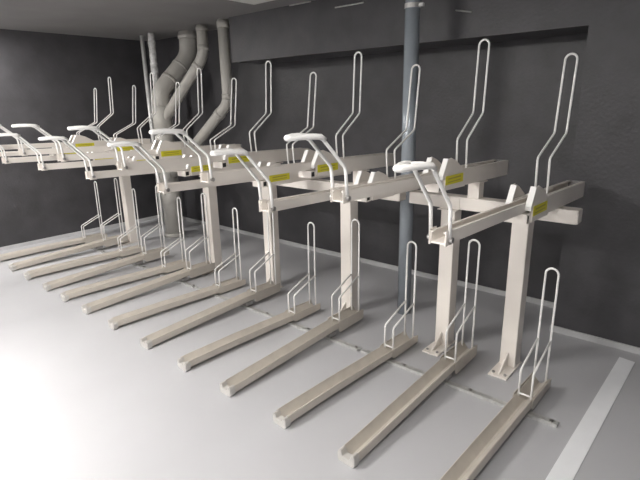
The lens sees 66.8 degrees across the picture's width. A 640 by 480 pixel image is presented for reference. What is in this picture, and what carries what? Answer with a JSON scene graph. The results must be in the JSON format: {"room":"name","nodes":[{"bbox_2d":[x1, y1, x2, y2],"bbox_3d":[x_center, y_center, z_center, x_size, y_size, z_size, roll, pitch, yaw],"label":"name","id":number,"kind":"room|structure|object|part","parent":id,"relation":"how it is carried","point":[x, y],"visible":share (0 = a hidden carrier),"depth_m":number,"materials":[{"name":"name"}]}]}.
{"room":"bicycle parking room","nodes":[
{"label":"bicycle parking room","id":0,"kind":"room"},
{"bbox_2d":[0,29,163,246],"bbox_3d":[-4.788,-0.806,4.617,0.150,2.520,7.210,12,21,39],"label":"wall","id":1,"kind":"structure","parent":0,"point":[48,81],"depth_m":6.17,"materials":[{"name":"grey paint"}]},
{"bbox_2d":[0,214,163,250],"bbox_3d":[-4.657,0.383,4.954,0.012,0.045,7.048,12,21,39],"label":"baseboard","id":2,"kind":"structure","parent":1,"relation":"attached to","point":[156,216],"depth_m":6.39,"materials":[{"name":"white paint"}]},
{"bbox_2d":[0,0,313,40],"bbox_3d":[-1.459,-1.391,1.642,8.760,0.100,7.510,12,21,39],"label":"ceiling","id":3,"kind":"structure","parent":0,"point":[117,19],"depth_m":4.81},
{"bbox_2d":[230,0,273,4],"bbox_3d":[-0.274,-1.948,3.752,1.200,0.030,0.440,12,21,39],"label":"ceiling panel","id":4,"kind":"object","parent":3,"relation":"attached to","point":[253,2],"visible":1,"depth_m":4.15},
{"bbox_2d":[289,1,310,5],"bbox_3d":[-0.181,-2.142,4.397,0.260,0.012,0.012,12,21,39],"label":"rod","id":5,"kind":"object","parent":3,"relation":"attached to","point":[307,1],"visible":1,"depth_m":4.39,"materials":[{"name":"metal"}]},
{"bbox_2d":[0,218,639,479],"bbox_3d":[-1.407,1.128,2.359,8.760,0.100,7.510,12,21,39],"label":"floor","id":6,"kind":"structure","parent":0,"point":[81,398],"depth_m":2.94,"materials":[{"name":"grey concrete"}]},
{"bbox_2d":[0,181,106,261],"bbox_3d":[-3.207,-0.247,5.761,0.108,0.757,1.243,13,21,41],"label":"bike rack","id":7,"kind":"object","parent":6,"relation":"on","point":[89,238],"visible":0.98,"depth_m":5.91,"materials":[{"name":"white metal"}]},
{"bbox_3d":[-2.842,-0.021,6.151,0.004,0.066,0.297,13,21,41],"label":"plate","id":8,"kind":"part","parent":7,"relation":"part of","materials":[{"name":"beige paint"}]},
{"bbox_2d":[8,178,127,270],"bbox_3d":[-2.852,-0.212,5.487,0.108,0.827,1.293,13,21,40],"label":"bike rack","id":9,"kind":"object","parent":6,"relation":"on","point":[107,241],"visible":1,"depth_m":5.64,"materials":[{"name":"white metal"}]},
{"bbox_3d":[-2.476,0.014,5.903,0.004,0.087,0.297,13,21,40],"label":"plate","id":10,"kind":"part","parent":9,"relation":"part of","materials":[{"name":"beige paint"}]},
{"bbox_2d":[24,188,144,279],"bbox_3d":[-2.518,-0.097,5.184,0.108,0.757,1.243,14,22,43],"label":"bike rack","id":11,"kind":"object","parent":6,"relation":"on","point":[122,252],"visible":0.98,"depth_m":5.30,"materials":[{"name":"white metal"}]},
{"bbox_3d":[-2.141,0.133,5.560,0.004,0.066,0.297,14,22,43],"label":"plate","id":12,"kind":"part","parent":11,"relation":"part of","materials":[{"name":"beige paint"}]},
{"bbox_2d":[42,185,169,291],"bbox_3d":[-2.160,-0.062,4.907,0.108,0.827,1.293,13,21,40],"label":"bike rack","id":13,"kind":"object","parent":6,"relation":"on","point":[149,255],"visible":0.92,"depth_m":5.05,"materials":[{"name":"white metal"}]},
{"bbox_3d":[-1.784,0.165,5.324,0.004,0.087,0.297,13,21,40],"label":"plate","id":14,"kind":"part","parent":13,"relation":"part of","materials":[{"name":"beige paint"}]},
{"bbox_2d":[60,197,189,301],"bbox_3d":[-1.847,0.049,4.622,1.243,0.757,0.108,-16,22,-42],"label":"bike rack","id":15,"kind":"object","parent":6,"relation":"on","point":[172,266],"visible":0.98,"depth_m":4.73,"materials":[{"name":"white metal"}]},
{"bbox_3d":[-1.467,0.279,4.994,0.297,0.066,0.004,-16,22,-42],"label":"plate","id":16,"kind":"part","parent":15,"relation":"part of","materials":[{"name":"beige paint"}]},
{"bbox_2d":[79,243,197,287],"bbox_3d":[-2.133,0.227,5.364,2.540,0.018,0.056,12,21,39],"label":"bar","id":17,"kind":"object","parent":6,"relation":"on","point":[98,250],"visible":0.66,"depth_m":5.10,"materials":[{"name":"metal"}]},
{"bbox_2d":[81,193,214,314],"bbox_3d":[-1.536,0.073,4.386,0.108,0.827,1.293,13,21,40],"label":"bike rack","id":18,"kind":"object","parent":6,"relation":"on","point":[198,269],"visible":1,"depth_m":4.53,"materials":[{"name":"white metal"}]},
{"bbox_3d":[-1.161,0.300,4.802,0.004,0.087,0.297,13,21,40],"label":"plate","id":19,"kind":"part","parent":18,"relation":"part of","materials":[{"name":"beige paint"}]},
{"bbox_2d":[140,35,164,225],"bbox_3d":[-2.275,-1.422,6.600,0.062,2.520,0.062,12,21,39],"label":"conduit pipe","id":20,"kind":"object","parent":6,"relation":"on","point":[142,43],"visible":0.75,"depth_m":6.44,"materials":[{"name":"metal"}]},
{"bbox_2d":[147,33,158,84],"bbox_3d":[-2.082,-1.366,6.388,0.110,2.525,0.109,-7,17,-20],"label":"pipe","id":21,"kind":"object","parent":6,"relation":"on","point":[151,37],"visible":0.27,"depth_m":6.08,"materials":[{"name":"grey metal"}]},
{"bbox_2d":[116,171,223,274],"bbox_3d":[-1.850,-0.398,5.454,2.758,1.160,0.285,12,21,39],"label":"frame","id":22,"kind":"object","parent":6,"relation":"on","point":[125,181],"visible":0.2,"depth_m":4.99,"materials":[{"name":"beige paint"}]},
{"bbox_2d":[0,88,97,156],"bbox_3d":[-3.194,-1.348,5.677,0.126,0.835,2.152,12,20,38],"label":"bike rack","id":23,"kind":"object","parent":22,"relation":"on","point":[9,153],"visible":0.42,"depth_m":5.93,"materials":[{"name":"beige metal"}]},
{"bbox_2d":[0,85,135,163],"bbox_3d":[-2.490,-1.196,5.089,0.126,0.835,2.152,12,21,39],"label":"bike rack","id":24,"kind":"object","parent":22,"relation":"on","point":[5,159],"visible":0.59,"depth_m":4.84,"materials":[{"name":"beige metal"}]},
{"bbox_2d":[1,77,151,149],"bbox_3d":[-2.840,-1.362,5.298,0.126,0.828,2.072,12,21,39],"label":"bike rack","id":25,"kind":"object","parent":22,"relation":"on","point":[77,140],"visible":0.7,"depth_m":5.47,"materials":[{"name":"beige metal"}]},
{"bbox_3d":[-2.669,-1.131,5.473,0.008,0.109,0.246,12,21,39],"label":"guide plate","id":26,"kind":"part","parent":25,"relation":"part of","materials":[{"name":"beige paint"}]},
{"bbox_2d":[0,82,179,170],"bbox_3d":[-1.833,-1.053,4.538,0.126,0.835,2.152,12,20,38],"label":"bike rack","id":27,"kind":"object","parent":22,"relation":"on","point":[41,166],"visible":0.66,"depth_m":4.24,"materials":[{"name":"beige metal"}]},
{"bbox_3d":[-2.400,-0.728,3.975,0.016,0.291,0.176,11,20,37],"label":"handle leg","id":28,"kind":"part","parent":27,"relation":"part of","materials":[{"name":"white metal"}]},
{"bbox_3d":[-2.344,-0.716,3.930,0.016,0.291,0.176,12,21,39],"label":"handle leg","id":29,"kind":"part","parent":27,"relation":"part of","materials":[{"name":"white metal"}]},
{"bbox_3d":[-1.690,-0.817,4.686,0.008,0.109,0.246,12,20,38],"label":"guide plate","id":30,"kind":"part","parent":27,"relation":"part of","materials":[{"name":"beige paint"}]},
{"bbox_2d":[0,72,194,155],"bbox_3d":[-2.148,-1.212,4.719,0.126,0.828,2.072,12,21,39],"label":"bike rack","id":31,"kind":"object","parent":22,"relation":"on","point":[24,152],"visible":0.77,"depth_m":4.78,"materials":[{"name":"beige metal"}]},
{"bbox_3d":[-2.702,-0.878,4.203,0.016,0.267,0.176,12,20,38],"label":"handle leg","id":32,"kind":"part","parent":31,"relation":"part of","materials":[{"name":"white metal"}]},
{"bbox_3d":[-2.647,-0.866,4.157,0.018,0.267,0.176,12,21,39],"label":"handle leg","id":33,"kind":"part","parent":31,"relation":"part of","materials":[{"name":"white metal"}]},
{"bbox_3d":[-1.977,-0.980,4.894,0.008,0.109,0.246,12,21,39],"label":"guide plate","id":34,"kind":"part","parent":31,"relation":"part of","materials":[{"name":"beige paint"}]},
{"bbox_2d":[11,68,241,161],"bbox_3d":[-1.524,-1.077,4.197,0.126,0.828,2.072,12,21,39],"label":"bike rack","id":35,"kind":"object","parent":22,"relation":"on","point":[165,149],"visible":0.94,"depth_m":4.31,"materials":[{"name":"beige metal"}]},
{"bbox_3d":[-2.078,-0.743,3.681,0.016,0.267,0.176,12,20,38],"label":"handle leg","id":36,"kind":"part","parent":35,"relation":"part of","materials":[{"name":"white metal"}]},
{"bbox_3d":[-2.023,-0.731,3.635,0.016,0.267,0.176,13,21,40],"label":"handle leg","id":37,"kind":"part","parent":35,"relation":"part of","materials":[{"name":"white metal"}]},
{"bbox_3d":[-1.353,-0.845,4.373,0.008,0.109,0.246,12,21,39],"label":"guide plate","id":38,"kind":"part","parent":35,"relation":"part of","materials":[{"name":"beige paint"}]},
{"bbox_3d":[-1.339,-0.779,4.409,0.011,0.094,0.243,12,21,39],"label":"doubling plate","id":39,"kind":"part","parent":35,"relation":"part of","materials":[{"name":"beige paint"}]},
{"bbox_3d":[-2.414,0.033,6.084,0.116,0.010,0.270,12,21,39],"label":"plate","id":40,"kind":"part","parent":22,"relation":"part of","materials":[{"name":"beige paint"}]},
{"bbox_3d":[-2.375,-0.448,6.006,0.098,0.957,0.100,12,21,39],"label":"post","id":41,"kind":"part","parent":22,"relation":"part of","materials":[{"name":"beige metal"}]},
{"bbox_2d":[38,78,257,179],"bbox_3d":[-1.165,-0.908,3.980,0.126,0.835,2.152,12,20,38],"label":"bike rack","id":42,"kind":"object","parent":22,"relation":"on","point":[190,169],"visible":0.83,"depth_m":3.89,"materials":[{"name":"beige metal"}]},
{"bbox_3d":[-1.733,-0.583,3.417,0.016,0.291,0.176,11,20,37],"label":"handle leg","id":43,"kind":"part","parent":42,"relation":"part of","materials":[{"name":"white metal"}]},
{"bbox_3d":[-1.676,-0.571,3.372,0.016,0.291,0.176,12,21,39],"label":"handle leg","id":44,"kind":"part","parent":42,"relation":"part of","materials":[{"name":"white metal"}]},
{"bbox_3d":[-1.022,-0.672,4.128,0.008,0.109,0.246,12,20,38],"label":"guide plate","id":45,"kind":"part","parent":42,"relation":"part of","materials":[{"name":"beige paint"}]},
{"bbox_3d":[-1.008,-0.606,4.165,0.011,0.094,0.243,12,20,38],"label":"doubling plate","id":46,"kind":"part","parent":42,"relation":"part of","materials":[{"name":"beige paint"}]},
{"bbox_3d":[-1.093,-0.169,4.933,0.098,0.957,0.100,12,21,39],"label":"post","id":47,"kind":"part","parent":22,"relation":"part of","materials":[{"name":"beige metal"}]},
{"bbox_2d":[107,72,351,193],"bbox_3d":[-0.448,-0.752,3.380,0.126,0.835,2.152,12,20,38],"label":"bike rack","id":48,"kind":"object","parent":22,"relation":"on","point":[285,178],"visible":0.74,"depth_m":3.28,"materials":[{"name":"beige metal"}]},
{"bbox_3d":[-1.015,-0.427,2.817,0.016,0.291,0.176,11,20,37],"label":"handle leg","id":49,"kind":"part","parent":48,"relation":"part of","materials":[{"name":"white metal"}]},
{"bbox_3d":[-0.959,-0.416,2.772,0.016,0.291,0.176,12,21,39],"label":"handle leg","id":50,"kind":"part","parent":48,"relation":"part of","materials":[{"name":"white metal"}]},
{"bbox_3d":[-0.394,-0.535,3.599,0.008,0.109,0.246,12,20,38],"label":"guide plate","id":51,"kind":"part","parent":48,"relation":"part of","materials":[{"name":"beige paint"}]},
{"bbox_3d":[-0.291,-0.450,3.565,0.011,0.094,0.243,12,20,38],"label":"doubling plate","id":52,"kind":"part","parent":48,"relation":"part of","materials":[{"name":"beige paint"}]},
{"bbox_2d":[108,208,245,329],"bbox_3d":[-1.179,0.194,4.063,1.243,0.757,0.108,-16,22,-42],"label":"bike rack","id":53,"kind":"object","parent":6,"relation":"on","point":[114,323],"visible":1,"depth_m":4.17,"materials":[{"name":"white metal"}]},
{"bbox_3d":[-0.800,0.424,4.436,0.297,0.066,0.004,-16,22,-42],"label":"plate","id":54,"kind":"part","parent":53,"relation":"part of","materials":[{"name":"beige paint"}]},
{"bbox_2d":[151,19,233,237],"bbox_3d":[-1.420,-1.239,5.895,1.231,2.520,0.681,12,21,39],"label":"drain pipe","id":55,"kind":"object","parent":6,"relation":"on","point":[192,55],"visible":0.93,"depth_m":5.84,"materials":[{"name":"grey plastic"}]},
{"bbox_2d":[140,212,280,349],"bbox_3d":[-0.826,0.228,3.792,0.108,0.827,1.293,13,21,40],"label":"bike rack","id":56,"kind":"object","parent":6,"relation":"on","point":[259,292],"visible":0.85,"depth_m":3.92,"materials":[{"name":"white metal"}]},
{"bbox_3d":[-0.450,0.454,4.208,0.004,0.087,0.297,13,21,40],"label":"plate","id":57,"kind":"part","parent":56,"relation":"part of","materials":[{"name":"beige paint"}]},
{"bbox_2d":[177,222,320,371],"bbox_3d":[-0.473,0.347,3.474,0.108,0.757,1.243,14,22,42],"label":"bike rack","id":58,"kind":"object","parent":6,"relation":"on","point":[300,311],"visible":1,"depth_m":3.56,"materials":[{"name":"white metal"}]},
{"bbox_3d":[-0.100,0.575,3.855,0.004,0.066,0.297,14,22,42],"label":"plate","id":59,"kind":"part","parent":58,"relation":"part of","materials":[{"name":"beige paint"}]},
{"bbox_2d":[195,287,360,350],"bbox_3d":[-0.439,0.595,3.946,1.880,0.018,0.056,12,21,39],"label":"bar","id":60,"kind":"object","parent":6,"relation":"on","point":[293,324],"visible":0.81,"depth_m":3.72,"materials":[{"name":"metal"}]},
{"bbox_2d":[219,219,363,396],"bbox_3d":[-0.140,0.376,3.218,0.108,0.827,1.293,13,21,40],"label":"bike rack","id":61,"kind":"object","parent":6,"relation":"on","point":[347,317],"visible":1,"depth_m":3.33,"materials":[{"name":"white metal"}]},
{"bbox_3d":[0.157,0.586,3.701,0.004,0.087,0.297,13,21,40],"label":"plate","id":62,"kind":"part","parent":61,"relation":"part of","materials":[{"name":"beige paint"}]},
{"bbox_3d":[0.235,0.603,3.635,0.004,0.087,0.297,13,21,40],"label":"plate","id":63,"kind":"part","parent":61,"relation":"part of","materials":[{"name":"beige paint"}]},
{"bbox_2d":[252,162,405,317],"bbox_3d":[-0.131,-0.025,4.016,1.753,1.160,0.285,12,21,39],"label":"frame","id":64,"kind":"object","parent":6,"relation":"on","point":[348,211],"visible":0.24,"depth_m":3.85,"materials":[{"name":"beige paint"}]},
{"bbox_2d":[67,61,309,170],"bbox_3d":[-0.814,-0.922,3.603,0.126,0.828,2.072,12,21,39],"label":"bike rack","id":65,"kind":"object","parent":64,"relation":"on","point":[279,155],"visible":0.93,"depth_m":3.74,"materials":[{"name":"beige metal"}]},
{"bbox_3d":[-1.368,-0.588,3.087,0.016,0.267,0.176,12,20,38],"label":"handle leg","id":66,"kind":"part","parent":65,"relation":"part of","materials":[{"name":"white metal"}]},
{"bbox_3d":[-1.313,-0.576,3.041,0.016,0.267,0.176,13,21,40],"label":"handle leg","id":67,"kind":"part","parent":65,"relation":"part of","materials":[{"name":"white metal"}]},
{"bbox_3d":[-0.643,-0.691,3.778,0.008,0.109,0.246,12,21,39],"label":"guide plate","id":68,"kind":"part","parent":65,"relation":"part of","materials":[{"name":"beige paint"}]},
{"bbox_3d":[-0.628,-0.624,3.815,0.011,0.094,0.243,12,21,39],"label":"doubling plate","id":69,"kind":"part","parent":65,"relation":"part of","materials":[{"name":"beige paint"}]},
{"bbox_3d":[-0.438,-0.027,4.386,0.098,0.957,0.100,12,21,39],"label":"post","id":70,"kind":"part","parent":64,"relation":"part of","materials":[{"name":"beige metal"}]},
{"bbox_2d":[149,51,393,183],"bbox_3d":[-0.128,-0.774,3.030,0.126,0.828,2.072,12,21,39],"label":"bike rack","id":71,"kind":"object","parent":64,"relation":"on","point":[311,165],"visible":0.91,"depth_m":3.15,"materials":[{"name":"beige metal"}]},
{"bbox_3d":[-0.682,-0.440,2.514,0.016,0.267,0.176,12,20,38],"label":"handle leg","id":72,"kind":"part","parent":71,"relation":"part of","materials":[{"name":"white metal"}]},
{"bbox_3d":[-0.627,-0.427,2.467,0.016,0.267,0.176,13,21,40],"label":"handle leg","id":73,"kind":"part","parent":71,"relation":"part of","materials":[{"name":"white metal"}]},
{"bbox_3d":[-0.045,-0.561,3.278,0.008,0.109,0.246,12,21,39],"label":"guide plate","id":74,"kind":"part","parent":71,"relation":"part of","materials":[{"name":"beige paint"}]},
{"bbox_3d":[0.043,-0.542,3.205,0.008,0.109,0.246,12,21,39],"label":"guide plate","id":75,"kind":"part","parent":71,"relation":"part of","materials":[{"name":"beige paint"}]},
{"bbox_3d":[0.057,-0.476,3.241,0.011,0.094,0.243,12,21,39],"label":"doubling plate","id":76,"kind":"part","parent":71,"relation":"part of","materials":[{"name":"beige paint"}]},
{"bbox_2d":[210,64,422,213],"bbox_3d":[0.231,-0.605,2.811,0.126,0.835,2.152,12,20,38],"label":"bike rack","id":77,"kind":"object","parent":64,"relation":"on","point":[272,205],"visible":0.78,"depth_m":2.56,"materials":[{"name":"beige metal"}]},
{"bbox_3d":[-0.336,-0.280,2.248,0.016,0.291,0.176,11,20,37],"label":"handle leg","id":78,"kind":"part","parent":77,"relation":"part of","materials":[{"name":"white metal"}]},
{"bbox_3d":[-0.280,-0.268,2.203,0.016,0.291,0.176,12,21,39],"label":"handle leg","id":79,"kind":"part","parent":77,"relation":"part of","materials":[{"name":"white metal"}]},
{"bbox_3d":[0.285,-0.388,3.031,0.008,0.109,0.246,12,20,38],"label":"guide plate","id":80,"kind":"part","parent":77,"relation":"part of","materials":[{"name":"beige paint"}]},
{"bbox_3d":[0.374,-0.369,2.959,0.008,0.109,0.246,12,20,38],"label":"guide plate","id":81,"kind":"part","parent":77,"relation":"part of","materials":[{"name":"beige paint"}]},
{"bbox_3d":[0.389,-0.303,2.996,0.011,0.094,0.243,12,20,38],"label":"doubling plate","id":82,"kind":"part","parent":77,"relation":"part of","materials":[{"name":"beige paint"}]},
{"bbox_3d":[0.231,0.118,3.826,0.098,0.957,0.100,12,21,39],"label":"post","id":83,"kind":"part","parent":64,"relation":"part of","materials":[{"name":"beige metal"}]},
{"bbox_2d":[273,241,417,428],"bbox_3d":[0.207,0.495,2.905,0.108,0.757,1.243,14,22,42],"label":"bike rack","id":84,"kind":"object","parent":6,"relation":"on","point":[286,414],"visible":1,"depth_m":2.98,"materials":[{"name":"white metal"}]},
{"bbox_3d":[0.504,0.704,3.356,0.004,0.066,0.297,14,22,42],"label":"plate","id":85,"kind":"part","parent":84,"relation":"part of","materials":[{"name":"beige paint"}]},
{"bbox_3d":[0.579,0.723,3.286,0.004,0.066,0.297,14,22,42],"label":"plate","id":86,"kind":"part","parent":84,"relation":"part of","materials":[{"name":"beige paint"}]},
{"bbox_2d":[338,239,480,467],"bbox_3d":[0.544,0.525,2.645,0.108,0.827,1.293,13,21,40],"label":"bike rack","id":87,"kind":"object","parent":6,"relation":"on","point":[456,358],"visible":1,"depth_m":2.72,"materials":[{"name":"beige metal"}]},
{"bbox_3d":[0.845,0.735,3.126,0.004,0.087,0.297,13,21,40],"label":"plate","id":88,"kind":"part","parent":87,"relation":"part of","materials":[{"name":"beige paint"}]},
{"bbox_3d":[0.922,0.752,3.059,0.004,0.087,0.297,13,21,40],"label":"plate","id":89,"kind":"part","parent":87,"relation":"part of","materials":[{"name":"beige paint"}]},
{"bbox_2d":[397,0,424,314],"bbox_3d":[0.665,-0.625,3.582,0.140,2.520,0.109,12,21,39],"label":"pipe","id":90,"kind":"object","parent":6,"relation":"on","point":[412,7],"visible":0.93,"depth_m":3.51,"materials":[{"name":"metal"}]},
{"bbox_2d":[361,349,558,427],"bbox_3d":[0.770,0.858,2.935,1.255,0.018,0.056,12,21,39],"label":"bar","id":91,"kind":"object","parent":6,"relation":"on","point":[530,414],"visible":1,"depth_m":2.82,"materials":[{"name":"metal"}]},
{"bbox_2d":[409,180,582,380],"bbox_3d":[0.991,0.219,3.077,1.058,1.160,0.285,12,21,39],"label":"frame","id":92,"kind":"object","parent":6,"relation":"on","point":[521,234],"visible":0.82,"depth_m":3.04,"materials":[{"name":"beige paint"}]},
{"bbox_2d":[284,39,508,203],"bbox_3d":[0.554,-0.625,2.459,0.126,0.828,2.072,12,21,39],"label":"bike rack","id":93,"kind":"object","parent":92,"relation":"on","point":[452,175],"visible":0.98,"depth_m":2.56,"materials":[{"name":"beige metal"}]},
{"bbox_3d":[0.000,-0.291,1.943,0.016,0.267,0.176,12,20,38],"label":"handle leg","id":94,"kind":"part","parent":93,"relation":"part of","materials":[{"name":"white metal"}]},
{"bbox_3d":[0.055,-0.279,1.896,0.016,0.267,0.176,13,21,40],"label":"handle leg","id":95,"kind":"part","parent":93,"relation":"part of","materials":[{"name":"white metal"}]},
{"bbox_3d":[0.638,-0.413,2.707,0.008,0.109,0.246,12,21,39],"label":"guide plate","id":96,"kind":"part","parent":93,"relation":"part of","materials":[{"name":"beige paint"}]},
{"bbox_3d":[0.725,-0.394,2.634,0.008,0.109,0.246,12,21,39],"label":"guide plate","id":97,"kind":"part","parent":93,"relation":"part of","materials":[{"name":"beige paint"}]},
{"bbox_3d":[0.740,-0.327,2.670,0.011,0.094,0.243,12,21,39],"label":"doubling plate","id":98,"kind":"part","parent":93,"relation":"part of","materials":[{"name":"beige paint"}]},
{"bbox_3d":[0.827,0.737,3.372,0.116,0.010,0.270,12,21,39],"label":"plate","id":99,"kind":"part","parent":92,"relation":"part of","materials":[{"name":"beige paint"}]},
{"bbox_3d":[0.867,0.256,3.294,0.098,0.957,0.100,12,21,39],"label":"post","id":100,"kind":"part","parent":92,"relation":"part of","materials":[{"name":"beige metal"}]},
{"bbox_3d":[0.856,-0.243,3.152,0.130,0.081,0.140,12,21,39],"label":"clamp plate","id":101,"kind":"part","parent":92,"relation":"part of","materials":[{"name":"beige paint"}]},
{"bbox_2d":[393,53,585,246],"bbox_3d":[0.930,-0.453,2.227,0.126,0.835,2.152,12,21,39],"label":"bike rack","id":102,"kind":"object","parent":92,"relation":"on","point":[519,207],"visible":1,"depth_m":2.29,"materials":[{"name":"beige metal"}]},
{"bbox_3d":[0.350,-0.131,1.676,0.016,0.291,0.176,12,20,38],"label":"handle leg","id":103,"kind":"part","parent":102,"relation":"part of","materials":[{"name":"white metal"}]},
{"bbox_3d":[0.405,-0.119,1.629,0.016,0.291,0.176,13,21,40],"label":"handle leg","id":104,"kind":"part","parent":102,"relation":"part of","materials":[{"name":"white metal"}]},
{"bbox_3d":[0.988,-0.236,2.445,0.008,0.109,0.246,12,21,39],"label":"guide plate","id":105,"kind":"part","parent":102,"relation":"part of","materials":[{"name":"beige paint"}]},
{"bbox_3d":[1.090,-0.150,2.408,0.011,0.094,0.243,12,21,39],"label":"doubling plate","id":106,"kind":"part","parent":102,"relation":"part of","materials":[{"name":"beige paint"}]},
{"bbox_3d":[1.075,-0.217,2.372,0.008,0.109,0.246,12,21,39],"label":"guide plate","id":107,"kind":"part","parent":102,"relation":"part of","materials":[{"name":"beige paint"}]},
{"bbox_3d":[1.175,0.812,3.081,0.116,0.010,0.270,12,21,39],"label":"plate","id":108,"kind":"part","parent":92,"relation":"part of","materials":[{"name":"beige paint"}]},
{"bbox_3d":[1.214,0.332,3.003,0.098,0.957,0.100,12,21,39],"label":"post","id":109,"kind":"part","parent":92,"relation":"part of","materials":[{"name":"beige metal"}]},
{"bbox_2d":[440,267,559,479],"bbox_3d":[0.882,0.641,2.341,0.108,0.757,1.243,13,21,41],"label":"bike rack","id":110,"kind":"object","parent":6,"relation":"on","point":[530,392],"visible":1,"depth_m":2.51,"materials":[{"name":"beige metal"}]},
{"bbox_3d":[1.170,0.849,2.799,0.004,0.066,0.297,13,21,41],"label":"plate","id":111,"kind":"part","parent":110,"relation":"part of","materials":[{"name":"beige paint"}]},
{"bbox_3d":[1.247,0.867,2.731,0.004,0.066,0.297,13,21,41],"label":"plate","id":112,"kind":"part","parent":110,"relation":"part of","materials":[{"name":"beige paint"}]},
{"bbox_2d":[545,357,634,479],"bbox_3d":[0.932,1.121,2.026,0.096,0.002,3.191,13,21,41],"label":"floor marking","id":113,"kind":"object","parent":6,"relation":"on","point":[572,456],"depth_m":2.53,"materials":[{"name":"white paint"}]},
{"bbox_2d":[155,0,639,347],"bbox_3d":[0.730,-0.858,4.398,8.760,2.520,0.590,12,21,39],"label":"wall","id":114,"kind":"structure","parent":0,"point":[596,259],"depth_m":4.01,"materials":[{"name":"grey paint"}]},
{"bbox_2d":[335,2,363,7],"bbox_3d":[0.244,-1.974,4.080,0.300,0.012,0.012,12,21,39],"label":"rod","id":115,"kind":"object","parent":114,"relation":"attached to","point":[359,2],"visible":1,"depth_m":4.07,"materials":[{"name":"metal"}]},
{"bbox_2d":[229,0,591,63],"bbox_3d":[0.502,-1.874,4.193,3.440,0.445,0.440,12,21,39],"label":"beam","id":116,"kind":"structure","parent":114,"relation":"attached to","point":[316,29],"depth_m":3.95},
{"bbox_2d":[182,216,639,354],"bbox_3d":[0.707,0.351,4.674,8.448,0.045,0.452,12,21,39],"label":"baseboard","id":117,"kind":"structure","parent":114,"relation":"attached to","point":[572,333],"depth_m":4.32,"materials":[{"name":"white paint"}]}
]}

